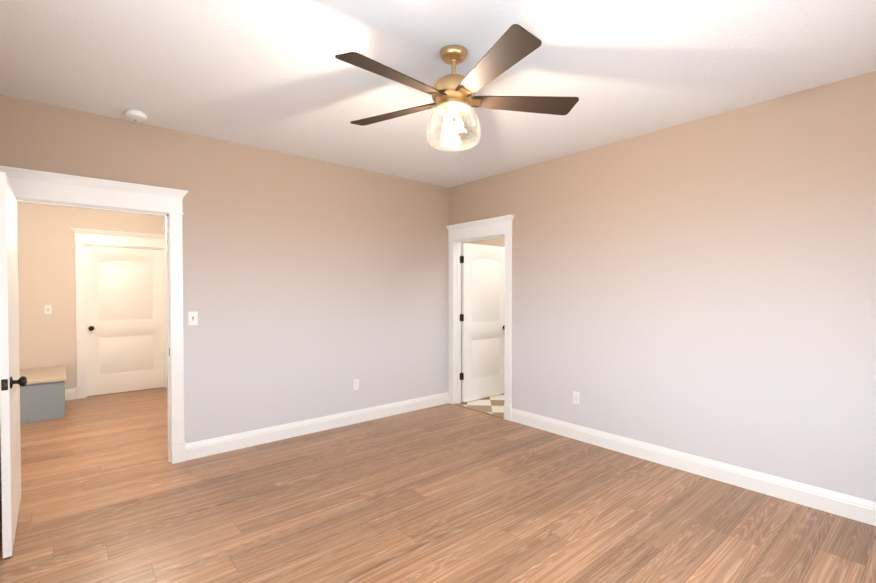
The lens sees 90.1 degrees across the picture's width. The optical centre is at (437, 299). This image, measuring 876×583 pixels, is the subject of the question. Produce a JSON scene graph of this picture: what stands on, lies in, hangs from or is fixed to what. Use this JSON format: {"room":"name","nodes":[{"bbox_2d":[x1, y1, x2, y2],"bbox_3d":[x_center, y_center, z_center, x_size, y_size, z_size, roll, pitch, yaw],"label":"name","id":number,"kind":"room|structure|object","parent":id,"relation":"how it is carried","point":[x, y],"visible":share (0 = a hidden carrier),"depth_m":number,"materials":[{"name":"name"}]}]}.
{"room":"empty bedroom","nodes":[
{"label":"empty bedroom","id":0,"kind":"room"},
{"bbox_2d":[0,94,451,443],"bbox_3d":[-0.690,-0.043,4.934,6.940,2.740,0.140,-1,1,-40],"label":"wall","id":1,"kind":"structure","parent":0,"point":[305,279],"depth_m":4.31,"materials":[{"name":"paint"}]},
{"bbox_2d":[0,172,26,557],"bbox_3d":[-2.590,0.341,2.663,0.169,2.030,0.974,-1,1,-40],"label":"door","id":2,"kind":"structure","parent":1,"relation":"in","point":[12,381],"depth_m":2.33,"materials":[{"name":"white wood"}]},
{"bbox_2d":[44,305,51,313],"bbox_3d":[-4.992,0.127,5.599,0.071,0.115,0.020,-1,1,-40],"label":"light switch","id":3,"kind":"object","parent":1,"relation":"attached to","point":[47,309],"visible":1,"depth_m":5.60,"materials":[{"name":"white plastic"}]},
{"bbox_2d":[65,388,75,399],"bbox_3d":[-5.081,1.248,5.546,0.771,0.140,0.015,-1,1,-40],"label":"baseboard","id":4,"kind":"structure","parent":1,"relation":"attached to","point":[70,394],"depth_m":5.75,"materials":[{"name":"white wood"}]},
{"bbox_2d":[0,166,188,501],"bbox_3d":[-2.578,0.229,3.311,1.205,2.250,0.179,-1,1,-40],"label":"door frame","id":5,"kind":"structure","parent":1,"relation":"attached to","point":[45,186],"depth_m":3.51,"materials":[{"name":"white wood"}]},
{"bbox_2d":[71,228,166,398],"bbox_3d":[-4.388,0.182,6.168,1.185,2.250,0.179,-1,1,-40],"label":"door frame","id":6,"kind":"structure","parent":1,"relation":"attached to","point":[103,237],"depth_m":5.85,"materials":[{"name":"white wood"}]},
{"bbox_2d":[85,246,163,395],"bbox_3d":[-4.407,0.284,6.194,0.924,2.030,0.169,-1,1,-40],"label":"door","id":7,"kind":"structure","parent":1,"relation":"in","point":[124,320],"depth_m":6.16,"materials":[{"name":"white wood"}]},
{"bbox_2d":[188,311,197,324],"bbox_3d":[-2.064,0.158,3.691,0.071,0.115,0.020,-1,1,-40],"label":"light switch","id":8,"kind":"object","parent":1,"relation":"attached to","point":[192,318],"visible":1,"depth_m":3.69,"materials":[{"name":"white plastic"}]},
{"bbox_2d":[185,392,447,460],"bbox_3d":[-0.987,1.263,4.629,2.976,0.140,0.015,-1,1,-40],"label":"baseboard","id":9,"kind":"structure","parent":1,"relation":"attached to","point":[198,449],"depth_m":4.33,"materials":[{"name":"white wood"}]},
{"bbox_2d":[353,379,358,389],"bbox_3d":[-0.884,0.916,4.715,0.071,0.115,0.007,-1,1,-40],"label":"electrical outlet","id":10,"kind":"object","parent":1,"relation":"attached to","point":[355,384],"visible":1,"depth_m":4.71,"materials":[{"name":"white plastic"}]},
{"bbox_2d":[460,243,504,401],"bbox_3d":[0.623,0.290,5.829,0.874,2.030,0.169,-1,1,-40],"label":"bathroom door","id":11,"kind":"structure","parent":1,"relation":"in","point":[482,317],"depth_m":5.78,"materials":[{"name":"white wood"}]},
{"bbox_2d":[0,387,875,582],"bbox_3d":[-1.388,1.395,3.872,4.570,0.100,9.090,-1,1,-40],"label":"floor","id":12,"kind":"structure","parent":0,"point":[443,493],"depth_m":2.79,"materials":[{"name":"brown wood"}]},
{"bbox_2d":[19,366,65,423],"bbox_3d":[-4.768,1.097,5.097,0.664,0.455,1.065,-1,1,-40],"label":"bench","id":13,"kind":"object","parent":12,"relation":"on","point":[42,394],"visible":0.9,"depth_m":4.82,"materials":[{"name":"grey"}]},
{"bbox_2d":[0,0,875,187],"bbox_3d":[-0.447,-1.458,4.626,7.040,0.100,9.090,-1,1,-40],"label":"ceiling","id":14,"kind":"structure","parent":0,"point":[275,75],"depth_m":2.57,"materials":[{"name":"white paint"}]},
{"bbox_2d":[125,110,146,120],"bbox_3d":[-2.237,-1.364,3.244,0.136,0.042,0.136,-1,1,-40],"label":"smoke detector","id":15,"kind":"object","parent":14,"relation":"attached to","point":[135,115],"visible":1,"depth_m":3.21,"materials":[{"name":"white plastic"}]},
{"bbox_2d":[335,24,578,151],"bbox_3d":[0.051,-1.111,2.396,1.308,0.520,1.355,-1,1,-40],"label":"ceiling fan","id":16,"kind":"object","parent":14,"relation":"hanging from","point":[455,99],"visible":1,"depth_m":2.34,"materials":[{"name":"brown wood"}]},
{"bbox_2d":[454,394,503,418],"bbox_3d":[1.873,1.367,5.461,2.482,0.104,2.690,-1,1,-40],"label":"floor","id":17,"kind":"structure","parent":0,"point":[493,405],"depth_m":5.46,"materials":[{"name":"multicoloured tile"}]},
{"bbox_2d":[452,71,875,501],"bbox_3d":[1.707,-0.025,3.828,0.120,2.740,4.650,-1,1,-40],"label":"wall","id":18,"kind":"structure","parent":0,"point":[704,287],"depth_m":3.29,"materials":[{"name":"paint"}]},
{"bbox_2d":[446,214,514,420],"bbox_3d":[0.514,0.198,5.192,0.179,2.250,1.068,-1,1,-40],"label":"door frame","id":19,"kind":"structure","parent":18,"relation":"attached to","point":[499,225],"depth_m":5.36,"materials":[{"name":"white wood"}]},
{"bbox_2d":[573,391,579,403],"bbox_3d":[1.325,0.940,4.195,0.007,0.115,0.071,-1,1,-40],"label":"electrical outlet","id":20,"kind":"object","parent":18,"relation":"attached to","point":[576,397],"visible":1,"depth_m":4.19,"materials":[{"name":"white plastic"}]},
{"bbox_2d":[511,408,875,525],"bbox_3d":[1.984,1.282,3.419,0.015,0.140,3.636,-1,1,-40],"label":"baseboard","id":21,"kind":"structure","parent":18,"relation":"attached to","point":[846,506],"depth_m":3.27,"materials":[{"name":"white wood"}]}
]}

